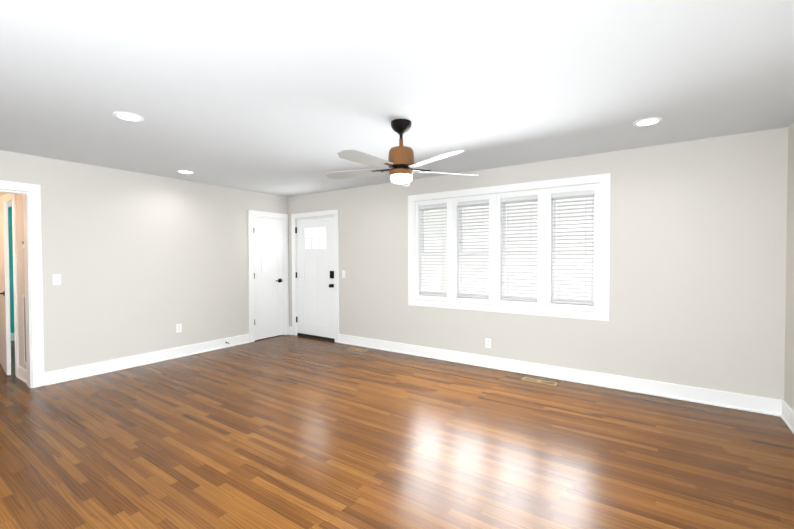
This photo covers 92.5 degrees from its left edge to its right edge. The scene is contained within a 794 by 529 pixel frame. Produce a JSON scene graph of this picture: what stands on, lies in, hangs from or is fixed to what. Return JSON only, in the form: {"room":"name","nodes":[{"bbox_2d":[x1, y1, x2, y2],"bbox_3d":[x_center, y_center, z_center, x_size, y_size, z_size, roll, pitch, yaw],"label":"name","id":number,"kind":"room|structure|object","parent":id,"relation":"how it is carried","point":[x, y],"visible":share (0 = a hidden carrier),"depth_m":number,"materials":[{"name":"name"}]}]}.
{"room":"empty living room","nodes":[
{"label":"empty living room","id":0,"kind":"room"},
{"bbox_2d":[8,206,13,332],"bbox_3d":[-5.940,0.030,7.010,0.100,2.440,2.300,1,1,34],"label":"wall","id":1,"kind":"structure","parent":0,"point":[11,269],"depth_m":6.28,"materials":[{"name":"teal paint"}]},
{"bbox_2d":[11,333,14,340],"bbox_3d":[-5.888,1.185,6.998,0.015,0.130,2.300,1,1,34],"label":"baseboard","id":2,"kind":"structure","parent":1,"relation":"attached to","point":[12,337],"depth_m":6.29,"materials":[{"name":"white"}]},
{"bbox_2d":[0,193,26,369],"bbox_3d":[-5.576,0.060,5.254,4.080,2.440,0.100,1,1,34],"label":"wall","id":3,"kind":"structure","parent":0,"point":[20,249],"depth_m":4.29,"materials":[{"name":"grey paint"}]},
{"bbox_2d":[0,201,10,374],"bbox_3d":[-4.815,0.271,4.620,0.818,2.012,0.080,1,1,40],"label":"hall door","id":4,"kind":"structure","parent":3,"relation":"in","point":[5,353],"depth_m":4.39,"materials":[{"name":"white wood"}]},
{"bbox_2d":[0,193,18,374],"bbox_3d":[-4.763,0.223,4.692,1.030,2.130,0.118,1,1,34],"label":"door frame","id":5,"kind":"structure","parent":3,"relation":"attached to","point":[8,197],"depth_m":4.37,"materials":[{"name":"white wood"}]},
{"bbox_2d":[16,366,26,383],"bbox_3d":[-4.143,1.229,4.221,0.530,0.130,0.030,1,1,34],"label":"baseboard","id":6,"kind":"structure","parent":3,"relation":"attached to","point":[22,374],"depth_m":4.25,"materials":[{"name":"white wood"}]},
{"bbox_2d":[22,294,25,363],"bbox_3d":[-4.059,0.720,4.167,0.250,0.770,0.012,1,1,34],"label":"air vent","id":7,"kind":"object","parent":3,"relation":"in","point":[24,329],"visible":0.27,"depth_m":4.22,"materials":[{"name":"white"}]},
{"bbox_2d":[0,150,287,371],"bbox_3d":[-3.647,0.070,4.356,0.120,2.440,5.900,1,1,34],"label":"wall","id":8,"kind":"structure","parent":0,"point":[141,263],"depth_m":4.76,"materials":[{"name":"grey paint"}]},
{"bbox_2d":[0,180,44,387],"bbox_3d":[-4.179,0.236,3.578,0.156,2.140,1.230,1,1,34],"label":"door frame","id":9,"kind":"structure","parent":8,"relation":"attached to","point":[36,281],"depth_m":3.99,"materials":[{"name":"white wood"}]},
{"bbox_2d":[52,274,60,284],"bbox_3d":[-3.708,0.164,4.146,0.016,0.115,0.070,1,1,34],"label":"light switch","id":10,"kind":"object","parent":8,"relation":"attached to","point":[56,279],"visible":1,"depth_m":4.14,"materials":[{"name":"white plastic"}]},
{"bbox_2d":[44,334,249,385],"bbox_3d":[-3.069,1.205,5.084,0.030,0.140,2.480,1,1,34],"label":"baseboard","id":11,"kind":"structure","parent":8,"relation":"attached to","point":[71,373],"depth_m":4.78,"materials":[{"name":"white wood"}]},
{"bbox_2d":[176,324,181,332],"bbox_3d":[-2.991,0.873,5.214,0.007,0.115,0.070,1,1,34],"label":"outlet","id":12,"kind":"object","parent":8,"relation":"attached to","point":[178,327],"visible":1,"depth_m":5.21,"materials":[{"name":"white plastic"}]},
{"bbox_2d":[253,217,282,339],"bbox_3d":[-2.169,0.230,6.426,0.094,2.012,0.608,1,1,34],"label":"closet door","id":13,"kind":"structure","parent":8,"relation":"in","point":[268,277],"depth_m":6.43,"materials":[{"name":"white wood"}]},
{"bbox_2d":[248,210,288,341],"bbox_3d":[-2.209,0.225,6.465,0.120,2.046,0.632,1,1,34],"label":"door frame","id":14,"kind":"structure","parent":8,"relation":"attached to","point":[283,271],"depth_m":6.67,"materials":[{"name":"white wood"}]},
{"bbox_2d":[0,334,793,528],"bbox_3d":[-2.705,1.348,3.775,10.750,0.100,6.200,1,1,34],"label":"floor","id":15,"kind":"structure","parent":0,"point":[288,431],"depth_m":2.67,"materials":[{"name":"brown wood"}]},
{"bbox_2d":[348,347,368,351],"bbox_3d":[-0.579,1.256,5.603,0.330,0.006,0.115,1,1,34],"label":"floor vent","id":16,"kind":"object","parent":15,"relation":"in","point":[357,349],"visible":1,"depth_m":5.60,"materials":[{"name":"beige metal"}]},
{"bbox_2d":[521,377,557,385],"bbox_3d":[1.552,1.275,4.149,0.360,0.006,0.115,1,1,34],"label":"floor vent","id":17,"kind":"object","parent":15,"relation":"in","point":[540,381],"visible":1,"depth_m":4.14,"materials":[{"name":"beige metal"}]},
{"bbox_2d":[0,0,793,196],"bbox_3d":[-2.713,-1.217,3.729,10.750,0.150,6.200,1,1,34],"label":"ceiling","id":18,"kind":"structure","parent":0,"point":[287,98],"depth_m":2.33,"materials":[{"name":"white paint"}]},
{"bbox_2d":[113,112,143,121],"bbox_3d":[-2.049,-1.126,2.902,0.196,0.007,0.196,1,1,34],"label":"recessed light","id":19,"kind":"object","parent":18,"relation":"in","point":[127,116],"visible":0.96,"depth_m":2.90,"materials":[{"name":"white plastic"}]},
{"bbox_2d":[177,170,193,173],"bbox_3d":[-2.653,-1.157,4.767,0.196,0.007,0.196,1,1,34],"label":"recessed light","id":20,"kind":"object","parent":18,"relation":"in","point":[184,172],"visible":0.98,"depth_m":4.76,"materials":[{"name":"white plastic"}]},
{"bbox_2d":[326,119,475,186],"bbox_3d":[-0.001,-0.895,3.015,1.300,0.485,1.258,1,1,34],"label":"ceiling fan","id":21,"kind":"object","parent":18,"relation":"hanging from","point":[400,163],"visible":1,"depth_m":2.97,"materials":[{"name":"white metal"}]},
{"bbox_2d":[633,117,661,126],"bbox_3d":[2.011,-1.141,3.050,0.196,0.007,0.196,1,1,34],"label":"recessed light","id":22,"kind":"object","parent":18,"relation":"in","point":[647,122],"visible":0.98,"depth_m":3.04,"materials":[{"name":"white plastic"}]},
{"bbox_2d":[288,127,787,399],"bbox_3d":[-1.012,0.028,6.238,10.750,2.440,0.180,1,1,34],"label":"wall","id":23,"kind":"structure","parent":0,"point":[698,235],"depth_m":3.73,"materials":[{"name":"grey paint"}]},
{"bbox_2d":[295,217,334,340],"bbox_3d":[-1.385,0.232,6.392,0.920,2.018,0.115,1,1,34],"label":"front door","id":24,"kind":"structure","parent":23,"relation":"in","point":[315,287],"depth_m":6.40,"materials":[{"name":"white wood"}]},
{"bbox_2d":[291,209,338,341],"bbox_3d":[-1.339,0.182,6.453,1.104,2.127,0.198,1,1,34],"label":"door frame","id":25,"kind":"structure","parent":23,"relation":"attached to","point":[336,260],"depth_m":6.31,"materials":[{"name":"white wood"}]},
{"bbox_2d":[297,334,334,341],"bbox_3d":[-1.332,1.237,6.477,0.904,0.016,0.166,1,1,34],"label":"trim","id":26,"kind":"structure","parent":23,"relation":"attached to","point":[315,337],"depth_m":6.40,"materials":[{"name":"black metal"}]},
{"bbox_2d":[342,270,345,277],"bbox_3d":[-0.844,0.152,6.007,0.070,0.115,0.016,1,1,34],"label":"light switch","id":27,"kind":"object","parent":23,"relation":"attached to","point":[343,273],"visible":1,"depth_m":6.00,"materials":[{"name":"white plastic"}]},
{"bbox_2d":[485,338,490,347],"bbox_3d":[1.123,0.969,4.686,0.070,0.115,0.007,1,1,34],"label":"outlet","id":28,"kind":"object","parent":23,"relation":"attached to","point":[487,342],"visible":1,"depth_m":4.69,"materials":[{"name":"white plastic"}]},
{"bbox_2d":[408,173,610,320],"bbox_3d":[1.229,-0.186,4.693,2.470,1.530,0.198,1,1,34],"label":"window unit","id":29,"kind":"structure","parent":23,"relation":"in","point":[551,262],"depth_m":4.28,"materials":[{"name":"white wood"}]},
{"bbox_2d":[416,199,453,299],"bbox_3d":[0.543,-0.193,5.174,0.578,1.314,0.167,1,1,34],"label":"window unit","id":30,"kind":"structure","parent":29,"relation":"attached to","point":[418,251],"depth_m":5.17,"materials":[{"name":"white wood"}]},
{"bbox_2d":[419,203,446,295],"bbox_3d":[0.492,-0.195,5.153,0.426,1.220,0.063,1,1,34],"label":"window blind","id":31,"kind":"object","parent":30,"relation":"attached to","point":[433,207],"visible":0.94,"depth_m":5.15,"materials":[{"name":"white plastic"}]},
{"bbox_2d":[454,195,496,302],"bbox_3d":[1.021,-0.189,4.848,0.578,1.314,0.167,1,1,34],"label":"window unit","id":32,"kind":"structure","parent":29,"relation":"attached to","point":[457,284],"depth_m":4.83,"materials":[{"name":"white wood"}]},
{"bbox_2d":[457,200,488,298],"bbox_3d":[0.970,-0.191,4.827,0.426,1.220,0.063,1,1,34],"label":"window blind","id":33,"kind":"object","parent":32,"relation":"attached to","point":[472,203],"visible":0.92,"depth_m":4.82,"materials":[{"name":"white plastic"}]},
{"bbox_2d":[497,191,540,305],"bbox_3d":[1.475,-0.184,4.541,0.518,1.314,0.161,1,1,34],"label":"window unit","id":34,"kind":"structure","parent":29,"relation":"attached to","point":[500,272],"depth_m":4.56,"materials":[{"name":"white wood"}]},
{"bbox_2d":[501,195,537,300],"bbox_3d":[1.448,-0.187,4.501,0.426,1.220,0.063,1,1,34],"label":"window blind","id":35,"kind":"object","parent":29,"relation":"attached to","point":[524,199],"visible":0.92,"depth_m":4.49,"materials":[{"name":"white plastic"}]},
{"bbox_2d":[551,190,593,304],"bbox_3d":[1.925,-0.182,4.175,0.426,1.220,0.063,1,1,34],"label":"window blind","id":36,"kind":"object","parent":29,"relation":"attached to","point":[571,195],"visible":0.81,"depth_m":4.16,"materials":[{"name":"white plastic"}]},
{"bbox_2d":[338,334,781,416],"bbox_3d":[1.165,1.200,4.648,5.072,0.140,0.030,1,1,34],"label":"baseboard","id":37,"kind":"structure","parent":23,"relation":"attached to","point":[755,404],"depth_m":4.02,"materials":[{"name":"white wood"}]},
{"bbox_2d":[784,122,793,410],"bbox_3d":[1.682,0.118,0.757,0.120,2.440,6.200,1,1,34],"label":"wall","id":38,"kind":"structure","parent":0,"point":[789,363],"depth_m":3.10,"materials":[{"name":"grey paint"}]},
{"bbox_2d":[780,400,793,433],"bbox_3d":[1.606,1.267,0.795,0.030,0.140,5.900,1,1,34],"label":"baseboard","id":39,"kind":"structure","parent":38,"relation":"attached to","point":[787,416],"depth_m":3.06,"materials":[{"name":"white wood"}]},
{"label":"outside","id":40,"kind":"structure","parent":0,"visible":0},
{"bbox_2d":[424,266,590,299],"bbox_3d":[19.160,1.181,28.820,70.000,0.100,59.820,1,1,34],"label":"lawn","id":41,"kind":"structure","parent":40,"point":[511,280],"depth_m":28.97,"materials":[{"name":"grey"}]},
{"bbox_2d":[425,205,485,291],"bbox_3d":[2.008,-3.390,17.030,6.193,9.570,5.645,1,1,34],"label":"tree","id":42,"kind":"object","parent":41,"relation":"on","point":[444,271],"depth_m":16.30,"materials":[{"name":"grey plant"}]},
{"bbox_2d":[482,197,591,231],"bbox_3d":[4.513,-2.820,12.820,4.852,8.564,4.910,1,1,34],"label":"tree","id":43,"kind":"object","parent":41,"relation":"on","point":[519,214],"depth_m":12.07,"materials":[{"name":"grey plant"}]},
{"bbox_2d":[506,230,591,277],"bbox_3d":[18.054,-0.889,34.268,15.000,3.850,9.000,1,1,34],"label":"neighbouring house","id":44,"kind":"structure","parent":41,"relation":"on","point":[557,260],"depth_m":32.25,"materials":[{"name":"white"}]}
]}

